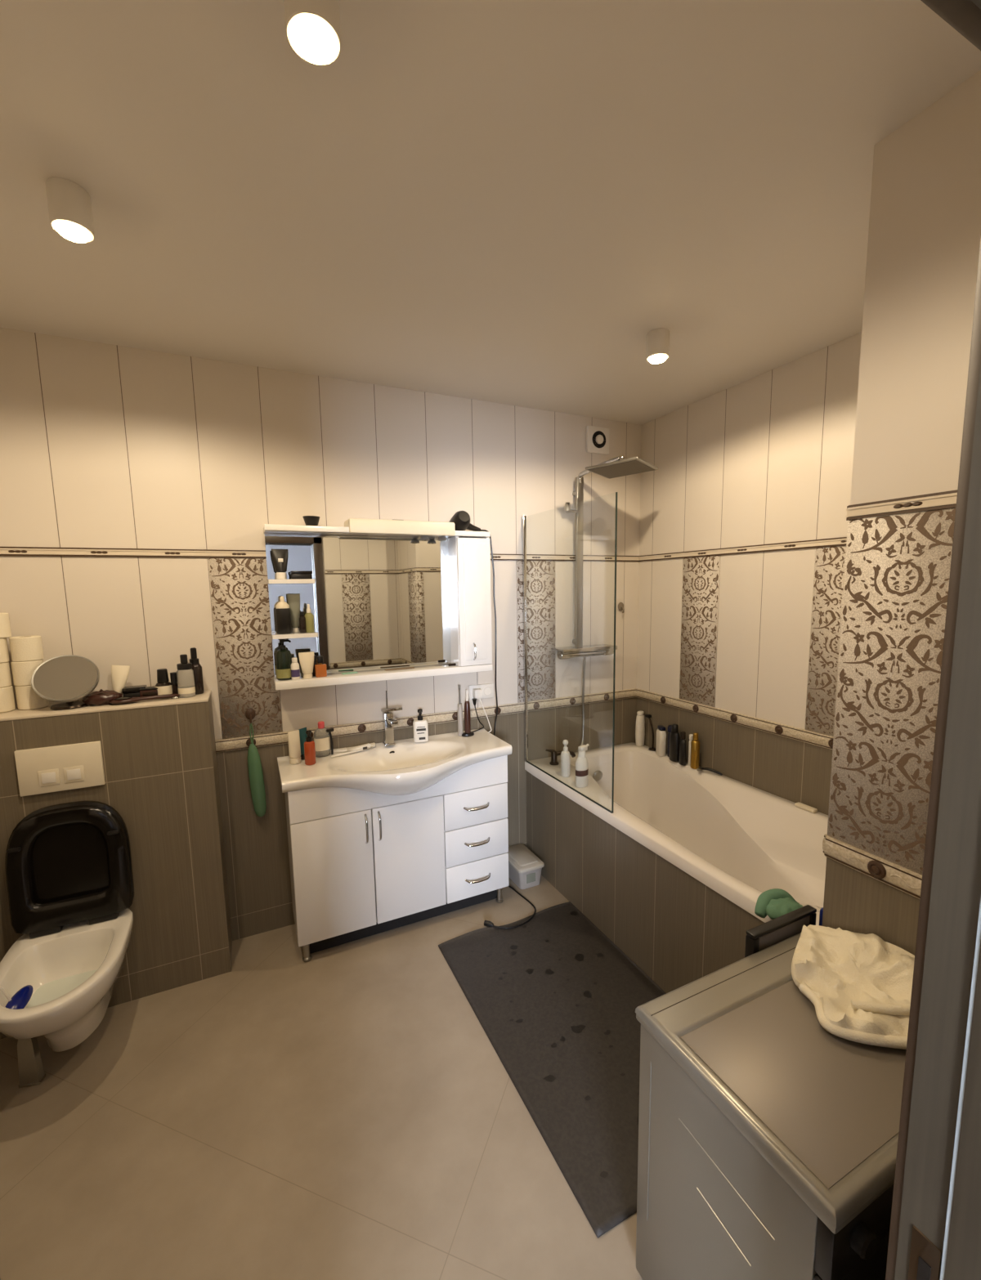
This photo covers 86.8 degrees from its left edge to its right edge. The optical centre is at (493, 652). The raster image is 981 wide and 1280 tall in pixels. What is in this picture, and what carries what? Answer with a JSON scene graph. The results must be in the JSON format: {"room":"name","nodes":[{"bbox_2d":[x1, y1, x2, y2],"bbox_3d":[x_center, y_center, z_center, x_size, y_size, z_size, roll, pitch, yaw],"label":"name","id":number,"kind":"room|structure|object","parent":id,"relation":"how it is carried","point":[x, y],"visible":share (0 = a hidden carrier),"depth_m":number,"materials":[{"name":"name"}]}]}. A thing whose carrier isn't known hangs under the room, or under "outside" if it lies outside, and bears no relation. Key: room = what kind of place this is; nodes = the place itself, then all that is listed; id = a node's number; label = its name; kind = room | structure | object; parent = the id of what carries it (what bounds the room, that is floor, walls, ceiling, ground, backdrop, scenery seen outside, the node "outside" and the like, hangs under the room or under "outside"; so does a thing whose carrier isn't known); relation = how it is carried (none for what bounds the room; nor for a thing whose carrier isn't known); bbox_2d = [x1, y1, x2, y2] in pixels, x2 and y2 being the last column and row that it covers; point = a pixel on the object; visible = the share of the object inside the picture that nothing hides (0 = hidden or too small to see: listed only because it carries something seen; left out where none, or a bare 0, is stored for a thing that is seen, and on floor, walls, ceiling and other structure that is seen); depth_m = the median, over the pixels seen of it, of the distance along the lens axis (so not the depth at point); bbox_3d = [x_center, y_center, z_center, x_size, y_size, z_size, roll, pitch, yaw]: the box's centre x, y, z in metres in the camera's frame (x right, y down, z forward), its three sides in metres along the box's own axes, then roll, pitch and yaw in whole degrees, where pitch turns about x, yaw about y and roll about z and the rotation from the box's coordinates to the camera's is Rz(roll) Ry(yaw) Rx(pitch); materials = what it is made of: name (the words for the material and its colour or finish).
{"room":"bathroom","nodes":[
{"label":"bathroom","id":0,"kind":"room"},
{"bbox_2d":[0,689,232,1039],"bbox_3d":[-1.618,0.802,2.059,0.959,1.199,0.220,-4,8,-25],"label":"partition wall","id":1,"kind":"structure","parent":0,"point":[159,755],"depth_m":2.07,"materials":[{"name":"tile"}]},
{"bbox_2d":[0,685,15,712],"bbox_3d":[-1.831,0.172,1.917,0.091,0.090,0.091,-4,8,-25],"label":"toilet roll","id":2,"kind":"object","parent":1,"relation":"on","point":[6,694],"visible":0.84,"depth_m":1.91,"materials":[{"name":"white paper"}]},
{"bbox_2d":[0,662,12,688],"bbox_3d":[-1.835,0.082,1.907,0.091,0.090,0.091,-4,8,-25],"label":"toilet roll","id":3,"kind":"object","parent":2,"relation":"on","point":[5,673],"visible":0.89,"depth_m":1.91,"materials":[{"name":"white paper"}]},
{"bbox_2d":[0,637,8,662],"bbox_3d":[-1.833,-0.007,1.895,0.091,0.090,0.091,-4,8,-25],"label":"toilet roll","id":4,"kind":"object","parent":3,"relation":"on","point":[4,655],"visible":0.88,"depth_m":1.90,"materials":[{"name":"white paper"}]},
{"bbox_2d":[0,613,11,638],"bbox_3d":[-1.825,-0.099,1.895,0.091,0.090,0.091,-4,8,-25],"label":"toilet roll","id":5,"kind":"object","parent":4,"relation":"on","point":[5,627],"visible":1,"depth_m":1.89,"materials":[{"name":"white paper"}]},
{"bbox_2d":[14,685,49,709],"bbox_3d":[-1.754,0.164,1.976,0.091,0.090,0.091,-4,8,-25],"label":"toilet roll","id":6,"kind":"object","parent":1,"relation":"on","point":[26,697],"visible":0.66,"depth_m":1.94,"materials":[{"name":"beige paper"}]},
{"bbox_2d":[10,659,43,685],"bbox_3d":[-1.757,0.074,1.963,0.091,0.090,0.091,-4,8,-25],"label":"toilet roll","id":7,"kind":"object","parent":6,"relation":"on","point":[22,672],"visible":0.53,"depth_m":1.92,"materials":[{"name":"white paper"}]},
{"bbox_2d":[8,635,44,662],"bbox_3d":[-1.756,-0.016,1.954,0.091,0.090,0.091,-4,8,-25],"label":"toilet roll","id":8,"kind":"object","parent":7,"relation":"on","point":[23,648],"visible":1,"depth_m":1.92,"materials":[{"name":"white paper"}]},
{"bbox_2d":[13,740,105,796],"bbox_3d":[-1.581,0.423,1.900,0.248,0.168,0.021,-4,8,-25],"label":"flush plate","id":9,"kind":"object","parent":1,"relation":"attached to","point":[42,770],"visible":1,"depth_m":1.89,"materials":[{"name":"beige plastic"}]},
{"bbox_2d":[31,654,99,710],"bbox_3d":[-1.609,0.110,1.960,0.202,0.195,0.142,-4,8,-25],"label":"makeup mirror","id":10,"kind":"object","parent":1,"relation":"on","point":[65,679],"visible":0.99,"depth_m":1.95,"materials":[{"name":"grey mirror"}]},
{"bbox_2d":[0,801,134,1051],"bbox_3d":[-1.464,0.970,1.744,0.364,0.787,0.515,-4,8,-25],"label":"toilet","id":11,"kind":"object","parent":1,"relation":"attached to","point":[69,866],"visible":0.99,"depth_m":1.87,"materials":[{"name":"white ceramic"}]},
{"bbox_2d":[0,984,33,1009],"bbox_3d":[-1.512,1.086,1.647,0.082,0.096,0.101,3,8,27],"label":"block","id":12,"kind":"object","parent":11,"relation":"hanging from","point":[20,999],"visible":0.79,"depth_m":1.65,"materials":[{"name":"blue plastic"}]},
{"bbox_2d":[81,689,122,706],"bbox_3d":[-1.511,0.172,2.009,0.128,0.061,0.074,-4,8,-25],"label":"pouch","id":13,"kind":"object","parent":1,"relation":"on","point":[100,697],"visible":0.87,"depth_m":1.99,"materials":[{"name":"brown leather"}]},
{"bbox_2d":[111,665,129,693],"bbox_3d":[-1.490,0.121,2.079,0.065,0.146,0.041,-5,8,-29],"label":"tube","id":14,"kind":"object","parent":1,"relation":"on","point":[119,673],"visible":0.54,"depth_m":2.07,"materials":[{"name":"white plastic"}]},
{"bbox_2d":[121,684,147,697],"bbox_3d":[-1.443,0.163,2.091,0.077,0.053,0.059,-5,8,-28],"label":"box","id":15,"kind":"object","parent":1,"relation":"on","point":[131,691],"visible":0.59,"depth_m":2.06,"materials":[{"name":"black plastic"}]},
{"bbox_2d":[109,693,179,703],"bbox_3d":[-1.372,0.179,2.050,0.230,0.024,0.048,-5,8,-31],"label":"hairbrush","id":16,"kind":"object","parent":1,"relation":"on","point":[126,699],"visible":1,"depth_m":2.03,"materials":[{"name":"brown wood"}]},
{"bbox_2d":[138,685,157,697],"bbox_3d":[-1.387,0.164,2.101,0.069,0.048,0.049,-4,8,-25],"label":"box","id":17,"kind":"object","parent":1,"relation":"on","point":[148,691],"visible":0.58,"depth_m":2.08,"materials":[{"name":"brown"}]},
{"bbox_2d":[154,668,172,698],"bbox_3d":[-1.343,0.126,2.113,0.060,0.119,0.048,-4,8,-25],"label":"nail polish","id":18,"kind":"object","parent":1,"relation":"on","point":[163,685],"visible":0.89,"depth_m":2.10,"materials":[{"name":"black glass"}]},
{"bbox_2d":[170,671,178,693],"bbox_3d":[-1.310,0.131,2.134,0.025,0.101,0.025,-4,8,-25],"label":"mascara","id":19,"kind":"object","parent":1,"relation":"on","point":[173,674],"visible":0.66,"depth_m":2.12,"materials":[{"name":"black plastic"}]},
{"bbox_2d":[176,653,195,698],"bbox_3d":[-1.264,0.094,2.130,0.062,0.174,0.062,-4,8,-25],"label":"spray bottle","id":20,"kind":"object","parent":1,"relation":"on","point":[185,673],"visible":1,"depth_m":2.11,"materials":[{"name":"white plastic"}]},
{"bbox_2d":[188,647,204,694],"bbox_3d":[-1.256,0.076,2.187,0.054,0.195,0.054,-4,8,-25],"label":"spray bottle","id":21,"kind":"object","parent":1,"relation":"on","point":[196,666],"visible":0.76,"depth_m":2.17,"materials":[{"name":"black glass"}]},
{"bbox_2d":[0,327,641,940],"bbox_3d":[-0.619,0.016,2.623,3.550,2.585,0.103,-4,8,-25],"label":"wall","id":22,"kind":"structure","parent":0,"point":[105,445],"depth_m":2.35,"materials":[{"name":"tile"}]},
{"bbox_2d":[245,708,255,723],"bbox_3d":[-1.098,0.287,2.348,0.044,0.067,0.035,-4,8,-25],"label":"wall hook","id":23,"kind":"object","parent":22,"relation":"attached to","point":[250,713],"visible":1,"depth_m":2.35,"materials":[{"name":"brown metal"}]},
{"bbox_2d":[247,723,266,816],"bbox_3d":[-1.082,0.536,2.368,0.065,0.443,0.036,-4,8,-25],"label":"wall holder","id":24,"kind":"object","parent":23,"relation":"hanging from","point":[257,785],"visible":1,"depth_m":2.36,"materials":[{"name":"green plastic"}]},
{"bbox_2d":[0,546,639,561],"bbox_3d":[-0.604,-0.470,2.514,3.350,0.034,0.010,-4,8,-25],"label":"trim","id":25,"kind":"structure","parent":22,"relation":"attached to","point":[4,551],"depth_m":2.17,"materials":[{"name":"beige tile"}]},
{"bbox_2d":[263,518,492,690],"bbox_3d":[-0.508,-0.247,2.492,1.046,0.746,0.177,-4,8,-25],"label":"upper cabinet","id":26,"kind":"object","parent":22,"relation":"attached to","point":[381,594],"visible":1,"depth_m":2.54,"materials":[{"name":"white paint"}]},
{"bbox_2d":[271,548,288,579],"bbox_3d":[-0.935,-0.389,2.281,0.050,0.132,0.048,1,7,18],"label":"tube","id":27,"kind":"object","parent":26,"relation":"on","point":[279,557],"visible":1,"depth_m":2.27,"materials":[{"name":"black plastic"}]},
{"bbox_2d":[274,595,291,634],"bbox_3d":[-0.932,-0.168,2.303,0.064,0.165,0.064,-4,8,-25],"label":"lotion bottle","id":28,"kind":"object","parent":26,"relation":"on","point":[283,613],"visible":1,"depth_m":2.28,"materials":[{"name":"black plastic"}]},
{"bbox_2d":[275,639,291,680],"bbox_3d":[-0.937,0.030,2.323,0.072,0.181,0.069,-1,7,-4],"label":"pump bottle","id":29,"kind":"object","parent":26,"relation":"on","point":[283,655],"visible":0.96,"depth_m":2.30,"materials":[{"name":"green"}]},
{"bbox_2d":[267,578,315,584],"bbox_3d":[-0.897,-0.316,2.306,0.191,0.018,0.121,-4,8,-25],"label":"shelf","id":30,"kind":"object","parent":26,"relation":"attached to","point":[270,581],"depth_m":2.26,"materials":[{"name":"white paint"}]},
{"bbox_2d":[286,593,299,632],"bbox_3d":[-0.899,-0.179,2.351,0.044,0.175,0.033,0,7,10],"label":"tube","id":31,"kind":"object","parent":26,"relation":"on","point":[293,599],"visible":0.98,"depth_m":2.34,"materials":[{"name":"white plastic"}]},
{"bbox_2d":[271,631,318,639],"bbox_3d":[-0.893,-0.079,2.336,0.191,0.018,0.121,-4,8,-25],"label":"shelf","id":32,"kind":"object","parent":26,"relation":"attached to","point":[315,635],"depth_m":2.30,"materials":[{"name":"white paint"}]},
{"bbox_2d":[290,657,299,680],"bbox_3d":[-0.889,0.071,2.329,0.037,0.097,0.037,-4,8,-25],"label":"bottle","id":33,"kind":"object","parent":26,"relation":"on","point":[295,672],"visible":1,"depth_m":2.32,"materials":[{"name":"white plastic"}]},
{"bbox_2d":[289,570,312,579],"bbox_3d":[-0.858,-0.346,2.318,0.088,0.036,0.054,-5,8,-28],"label":"tin","id":34,"kind":"object","parent":26,"relation":"on","point":[295,575],"visible":0.9,"depth_m":2.29,"materials":[{"name":"black plastic"}]},
{"bbox_2d":[299,611,306,632],"bbox_3d":[-0.856,-0.137,2.332,0.030,0.095,0.030,-4,8,-25],"label":"bottle","id":35,"kind":"object","parent":26,"relation":"on","point":[302,627],"visible":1,"depth_m":2.32,"materials":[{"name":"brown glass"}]},
{"bbox_2d":[298,651,313,678],"bbox_3d":[-0.845,0.056,2.354,0.054,0.118,0.043,0,7,6],"label":"tube","id":36,"kind":"object","parent":26,"relation":"on","point":[306,660],"visible":1,"depth_m":2.34,"materials":[{"name":"beige plastic"}]},
{"bbox_2d":[304,604,314,632],"bbox_3d":[-0.833,-0.156,2.346,0.040,0.128,0.040,-4,8,-25],"label":"dropper bottle","id":37,"kind":"object","parent":26,"relation":"on","point":[309,616],"visible":0.99,"depth_m":2.33,"materials":[{"name":"yellow"}]},
{"bbox_2d":[302,515,319,525],"bbox_3d":[-0.811,-0.583,2.318,0.074,0.045,0.074,-4,8,-25],"label":"cup","id":38,"kind":"object","parent":26,"relation":"on","point":[309,520],"visible":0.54,"depth_m":2.29,"materials":[{"name":"black plastic"}]},
{"bbox_2d":[314,655,326,677],"bbox_3d":[-0.793,0.063,2.382,0.048,0.096,0.028,-5,8,-31],"label":"perfume bottle","id":39,"kind":"object","parent":26,"relation":"on","point":[320,670],"visible":1,"depth_m":2.37,"materials":[{"name":"orange glass"}]},
{"bbox_2d":[264,533,451,677],"bbox_3d":[-0.621,-0.236,2.527,0.862,0.648,0.018,-4,8,-25],"label":"mirror","id":40,"kind":"object","parent":26,"relation":"on","point":[376,602],"depth_m":2.52,"materials":[{"name":"white mirror"}]},
{"bbox_2d":[273,663,492,690],"bbox_3d":[-0.508,0.105,2.548,1.046,0.035,0.149,-4,8,-25],"label":"shelf","id":41,"kind":"object","parent":26,"relation":"attached to","point":[370,673],"depth_m":2.50,"materials":[{"name":"white paint"}]},
{"bbox_2d":[448,510,536,928],"bbox_3d":[-0.001,0.304,2.593,0.300,2.007,0.508,-4,8,-25],"label":"hair dryer","id":42,"kind":"object","parent":26,"relation":"on","point":[461,519],"visible":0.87,"depth_m":2.58,"materials":[{"name":"black plastic"}]},
{"bbox_2d":[214,688,636,752],"bbox_3d":[-0.155,0.339,2.816,2.392,0.057,0.023,-4,8,-25],"label":"trim","id":43,"kind":"structure","parent":22,"relation":"attached to","point":[278,738],"depth_m":2.74,"materials":[{"name":"brown tile"}]},
{"bbox_2d":[469,683,493,700],"bbox_3d":[-0.065,0.213,2.849,0.145,0.080,0.013,-4,8,-25],"label":"wall socket","id":44,"kind":"object","parent":22,"relation":"attached to","point":[487,689],"visible":0.75,"depth_m":2.85,"materials":[{"name":"white plastic"}]},
{"bbox_2d":[472,688,491,732],"bbox_3d":[-0.061,0.314,2.819,0.100,0.236,0.052,0,7,4],"label":"plug","id":45,"kind":"object","parent":22,"relation":"attached to","point":[476,693],"visible":1,"depth_m":2.80,"materials":[{"name":"white plastic"}]},
{"bbox_2d":[586,425,608,454],"bbox_3d":[0.606,-1.225,2.991,0.152,0.146,0.035,-4,8,-25],"label":"fan","id":46,"kind":"object","parent":22,"relation":"attached to","point":[597,437],"visible":1,"depth_m":2.98,"materials":[{"name":"white plastic"}]},
{"bbox_2d":[551,456,657,751],"bbox_3d":[0.625,-0.201,2.815,0.388,1.621,0.582,-4,8,-25],"label":"shower column","id":47,"kind":"structure","parent":22,"relation":"attached to","point":[617,467],"depth_m":2.95,"materials":[{"name":"grey metal"}]},
{"bbox_2d":[551,644,617,653],"bbox_3d":[0.536,-0.024,3.044,0.378,0.024,0.124,-4,8,-25],"label":"shelf","id":48,"kind":"object","parent":47,"relation":"attached to","point":[579,648],"depth_m":3.01,"materials":[{"name":"silver metal"}]},
{"bbox_2d":[0,875,642,1279],"bbox_3d":[-0.069,1.477,1.688,3.550,0.100,2.560,-4,8,-25],"label":"floor","id":49,"kind":"structure","parent":0,"point":[347,1112],"depth_m":1.55,"materials":[{"name":"tile"}]},
{"bbox_2d":[17,1037,45,1087],"bbox_3d":[-1.550,1.342,1.732,0.062,0.204,0.031,-2,7,-11],"label":"brush holder","id":50,"kind":"object","parent":49,"relation":"on","point":[31,1072],"visible":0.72,"depth_m":1.72,"materials":[{"name":"grey plastic"}]},
{"bbox_2d":[284,755,508,962],"bbox_3d":[-0.443,0.925,2.539,1.020,0.796,0.336,-4,8,-25],"label":"vanity cabinet","id":51,"kind":"object","parent":49,"relation":"on","point":[363,864],"visible":0.95,"depth_m":2.39,"materials":[{"name":"white paint"}]},
{"bbox_2d":[277,728,512,795],"bbox_3d":[-0.430,0.552,2.452,1.062,0.146,0.478,-4,8,-25],"label":"washbasin","id":52,"kind":"object","parent":51,"relation":"in","point":[407,767],"visible":0.95,"depth_m":2.41,"materials":[{"name":"white ceramic"}]},
{"bbox_2d":[287,729,301,764],"bbox_3d":[-0.905,0.429,2.363,0.052,0.148,0.050,-7,10,-42],"label":"tube","id":53,"kind":"object","parent":52,"relation":"on","point":[294,749],"visible":1,"depth_m":2.35,"materials":[{"name":"beige plastic"}]},
{"bbox_2d":[298,727,307,759],"bbox_3d":[-0.886,0.423,2.420,0.040,0.145,0.040,-3,7,-17],"label":"toothpaste tube","id":54,"kind":"object","parent":52,"relation":"on","point":[302,735],"visible":0.49,"depth_m":2.41,"materials":[{"name":"green plastic"}]},
{"bbox_2d":[304,729,316,765],"bbox_3d":[-0.830,0.427,2.343,0.048,0.155,0.050,1,7,17],"label":"soap bottle","id":55,"kind":"object","parent":52,"relation":"on","point":[309,745],"visible":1,"depth_m":2.33,"materials":[{"name":"orange plastic"}]},
{"bbox_2d":[313,720,330,756],"bbox_3d":[-0.811,0.408,2.456,0.073,0.164,0.049,-5,8,-31],"label":"mouthwash bottle","id":56,"kind":"object","parent":52,"relation":"on","point":[321,737],"visible":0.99,"depth_m":2.44,"materials":[{"name":"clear plastic"}]},
{"bbox_2d":[348,742,375,751],"bbox_3d":[-0.641,0.463,2.543,0.130,0.026,0.040,-6,9,-36],"label":"tube","id":57,"kind":"object","parent":52,"relation":"on","point":[369,745],"visible":1,"depth_m":2.53,"materials":[{"name":"white plastic"}]},
{"bbox_2d":[380,690,402,746],"bbox_3d":[-0.493,0.331,2.561,0.090,0.272,0.161,-4,8,-25],"label":"tap","id":58,"kind":"object","parent":52,"relation":"on","point":[388,721],"visible":1,"depth_m":2.58,"materials":[{"name":"silver metal"}]},
{"bbox_2d":[412,708,428,742],"bbox_3d":[-0.370,0.372,2.647,0.074,0.167,0.066,-3,7,-14],"label":"soap dispenser","id":59,"kind":"object","parent":52,"relation":"on","point":[420,727],"visible":1,"depth_m":2.64,"materials":[{"name":"white plastic"}]},
{"bbox_2d":[416,726,425,739],"bbox_3d":[-0.366,0.409,2.638,0.048,0.067,0.001,-3,7,-14],"label":"print","id":60,"kind":"object","parent":59,"relation":"attached to","point":[420,729],"depth_m":2.64},
{"bbox_2d":[457,685,463,736],"bbox_3d":[-0.176,0.307,2.746,0.029,0.270,0.029,-4,8,-25],"label":"electric toothbrush","id":61,"kind":"object","parent":52,"relation":"on","point":[460,728],"visible":1,"depth_m":2.74,"materials":[{"name":"beige plastic"}]},
{"bbox_2d":[461,689,474,736],"bbox_3d":[-0.138,0.318,2.751,0.070,0.247,0.051,-4,8,-25],"label":"electric toothbrush","id":62,"kind":"object","parent":52,"relation":"on","point":[467,732],"visible":1,"depth_m":2.74,"materials":[{"name":"black plastic"}]},
{"bbox_2d":[507,843,544,889],"bbox_3d":[0.156,1.201,2.926,0.161,0.132,0.266,-4,8,-25],"label":"storage box","id":63,"kind":"object","parent":49,"relation":"on","point":[525,868],"visible":0.86,"depth_m":2.84,"materials":[{"name":"beige plastic"}]},
{"bbox_2d":[508,863,541,889],"bbox_3d":[0.156,1.214,2.928,0.145,0.107,0.250,-4,8,-25],"label":"tub","id":64,"kind":"object","parent":63,"relation":"in","point":[525,878],"depth_m":2.82,"materials":[{"name":"beige plastic"}]},
{"bbox_2d":[438,901,666,1238],"bbox_3d":[0.328,1.373,1.996,0.722,0.016,1.209,-4,8,-25],"label":"bath mat","id":65,"kind":"object","parent":49,"relation":"on","point":[555,999],"visible":0.77,"depth_m":1.90,"materials":[{"name":"fabric"}]},
{"bbox_2d":[524,742,827,925],"bbox_3d":[0.935,0.909,2.426,0.827,0.429,1.774,-4,8,-25],"label":"bathtub","id":66,"kind":"object","parent":49,"relation":"on","point":[741,841],"visible":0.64,"depth_m":2.44,"materials":[{"name":"white ceramic"}]},
{"bbox_2d":[545,748,575,765],"bbox_3d":[0.383,0.587,2.970,0.181,0.092,0.051,-3,7,-16],"label":"tap","id":67,"kind":"object","parent":66,"relation":"on","point":[554,754],"visible":0.84,"depth_m":2.95,"materials":[{"name":"brown metal"}]},
{"bbox_2d":[560,739,570,777],"bbox_3d":[0.384,0.559,2.762,0.050,0.197,0.050,-4,8,-25],"label":"bottle","id":68,"kind":"object","parent":66,"relation":"on","point":[565,754],"visible":1,"depth_m":2.75,"materials":[{"name":"white plastic"}]},
{"bbox_2d":[521,492,617,813],"bbox_3d":[0.347,-0.018,2.579,0.018,1.391,0.802,-4,8,-25],"label":"screen","id":69,"kind":"object","parent":66,"relation":"on","point":[523,517],"visible":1,"depth_m":2.86,"materials":[{"name":"clear glass"}]},
{"bbox_2d":[575,743,589,787],"bbox_3d":[0.451,0.569,2.623,0.085,0.210,0.056,-6,9,-36],"label":"bottle","id":70,"kind":"object","parent":66,"relation":"on","point":[581,763],"visible":1,"depth_m":2.60,"materials":[{"name":"white plastic"}]},
{"bbox_2d":[635,711,644,746],"bbox_3d":[0.924,0.477,3.267,0.073,0.218,0.050,-6,9,-36],"label":"shampoo bottle","id":71,"kind":"object","parent":66,"relation":"on","point":[640,721],"visible":1,"depth_m":3.25,"materials":[{"name":"white plastic"}]},
{"bbox_2d":[644,713,655,751],"bbox_3d":[0.967,0.489,3.188,0.052,0.212,0.091,-4,8,-25],"label":"stand","id":72,"kind":"object","parent":66,"relation":"on","point":[648,716],"visible":0.93,"depth_m":3.18,"materials":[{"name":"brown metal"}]},
{"bbox_2d":[655,725,666,756],"bbox_3d":[0.997,0.521,3.085,0.044,0.172,0.072,-1,7,-4],"label":"bottle","id":73,"kind":"object","parent":66,"relation":"on","point":[660,746],"visible":1,"depth_m":3.06,"materials":[{"name":"white plastic"}]},
{"bbox_2d":[668,723,680,761],"bbox_3d":[1.040,0.514,2.976,0.048,0.212,0.078,-2,7,-10],"label":"shampoo bottle","id":74,"kind":"object","parent":66,"relation":"on","point":[674,737],"visible":0.98,"depth_m":2.95,"materials":[{"name":"black plastic"}]},
{"bbox_2d":[678,731,686,765],"bbox_3d":[1.063,0.535,2.911,0.035,0.186,0.054,-1,7,-4],"label":"shampoo bottle","id":75,"kind":"object","parent":66,"relation":"on","point":[682,745],"visible":1,"depth_m":2.89,"materials":[{"name":"black plastic"}]},
{"bbox_2d":[688,733,693,765],"bbox_3d":[1.100,0.541,2.893,0.024,0.176,0.024,-4,8,-25],"label":"tube","id":76,"kind":"object","parent":66,"relation":"on","point":[691,736],"visible":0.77,"depth_m":2.88,"materials":[{"name":"white plastic"}]},
{"bbox_2d":[689,732,699,769],"bbox_3d":[1.108,0.537,2.850,0.046,0.196,0.046,-4,8,-25],"label":"bottle","id":77,"kind":"object","parent":66,"relation":"on","point":[695,743],"visible":0.94,"depth_m":2.83,"materials":[{"name":"gold metal"}]},
{"bbox_2d":[754,888,802,919],"bbox_3d":[0.869,0.769,1.574,0.122,0.067,0.121,-8,10,-44],"label":"glove","id":78,"kind":"object","parent":66,"relation":"on","point":[774,903],"visible":0.87,"depth_m":1.57,"materials":[{"name":"green fabric"}]},
{"bbox_2d":[794,801,817,813],"bbox_3d":[1.392,0.690,2.313,0.032,0.016,0.090,-4,8,-25],"label":"soap bar","id":79,"kind":"object","parent":66,"relation":"on","point":[811,809],"visible":1,"depth_m":2.30,"materials":[{"name":"beige plastic"}]},
{"bbox_2d":[635,932,906,1279],"bbox_3d":[0.676,1.131,1.114,0.576,0.703,0.450,-4,8,-25],"label":"washing machine","id":80,"kind":"object","parent":49,"relation":"on","point":[768,1136],"visible":0.77,"depth_m":0.98,"materials":[{"name":"silver metal"}]},
{"bbox_2d":[791,924,914,1049],"bbox_3d":[0.802,0.721,1.160,0.302,0.094,0.358,-4,8,-25],"label":"towel","id":81,"kind":"object","parent":80,"relation":"on","point":[858,986],"visible":0.83,"depth_m":1.16,"materials":[{"name":"beige fabric"}]},
{"bbox_2d":[744,904,816,957],"bbox_3d":[0.775,1.074,1.426,0.250,0.735,0.026,-4,8,-25],"label":"frame","id":82,"kind":"object","parent":49,"relation":"on","point":[759,937],"visible":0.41,"depth_m":1.37,"materials":[{"name":"black plastic"}]},
{"bbox_2d":[0,0,980,425],"bbox_3d":[-0.113,-1.187,1.356,3.550,0.100,2.560,-4,8,-25],"label":"ceiling","id":83,"kind":"structure","parent":0,"point":[496,201],"depth_m":1.23,"materials":[{"name":"white paint"}]},
{"bbox_2d":[45,177,94,242],"bbox_3d":[-1.017,-1.056,1.250,0.084,0.104,0.084,-4,8,-25],"label":"ceiling spotlight","id":84,"kind":"object","parent":83,"relation":"attached to","point":[69,205],"visible":1,"depth_m":1.22,"materials":[{"name":"white plastic"}]},
{"bbox_2d":[283,0,340,65],"bbox_3d":[-0.287,-1.015,0.824,0.084,0.104,0.084,-4,8,-25],"label":"ceiling spotlight","id":85,"kind":"object","parent":83,"relation":"attached to","point":[312,27],"visible":1,"depth_m":0.81,"materials":[{"name":"white plastic"}]},
{"bbox_2d":[646,328,669,363],"bbox_3d":[0.635,-1.177,2.005,0.084,0.104,0.084,-4,8,-25],"label":"ceiling spotlight","id":86,"kind":"object","parent":83,"relation":"attached to","point":[658,339],"visible":1,"depth_m":1.97,"materials":[{"name":"white plastic"}]},
{"bbox_2d":[525,769,764,993],"bbox_3d":[0.593,1.055,2.279,0.035,0.570,1.778,-4,8,-25],"label":"panel","id":87,"kind":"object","parent":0,"point":[679,931],"depth_m":2.21,"materials":[{"name":"tile"}]},
{"bbox_2d":[635,331,861,814],"bbox_3d":[1.341,-0.002,2.514,0.103,2.585,1.780,-4,8,-25],"label":"wall","id":88,"kind":"structure","parent":0,"point":[767,458],"depth_m":2.51,"materials":[{"name":"tile"}]},
{"bbox_2d":[635,688,833,749],"bbox_3d":[1.292,0.350,2.531,0.023,0.057,1.780,-4,8,-25],"label":"trim","id":89,"kind":"structure","parent":88,"relation":"attached to","point":[785,731],"depth_m":2.60,"materials":[{"name":"brown tile"}]},
{"bbox_2d":[638,537,846,561],"bbox_3d":[1.284,-0.491,2.429,0.010,0.034,1.780,-4,8,-25],"label":"trim","id":90,"kind":"structure","parent":88,"relation":"attached to","point":[841,541],"depth_m":2.50,"materials":[{"name":"beige tile"}]},
{"bbox_2d":[822,69,980,955],"bbox_3d":[1.462,0.157,1.221,1.003,2.585,0.683,-4,8,-25],"label":"wall","id":91,"kind":"structure","parent":0,"point":[924,230],"depth_m":1.15,"materials":[{"name":"tile"}]},
{"bbox_2d":[823,835,921,899],"bbox_3d":[0.982,0.534,1.100,0.023,0.057,0.560,-4,8,-25],"label":"trim","id":92,"kind":"structure","parent":91,"relation":"attached to","point":[904,879],"depth_m":1.24,"materials":[{"name":"brown tile"}]},
{"bbox_2d":[846,489,957,519],"bbox_3d":[0.975,-0.307,0.998,0.010,0.034,0.560,-4,8,-25],"label":"trim","id":93,"kind":"structure","parent":91,"relation":"attached to","point":[946,499],"depth_m":1.14,"materials":[{"name":"beige tile"}]},
{"bbox_3d":[0.026,0.303,0.238,2.450,2.585,0.123,-4,8,-25],"label":"wall","id":94,"kind":"structure","parent":0,"visible":0},
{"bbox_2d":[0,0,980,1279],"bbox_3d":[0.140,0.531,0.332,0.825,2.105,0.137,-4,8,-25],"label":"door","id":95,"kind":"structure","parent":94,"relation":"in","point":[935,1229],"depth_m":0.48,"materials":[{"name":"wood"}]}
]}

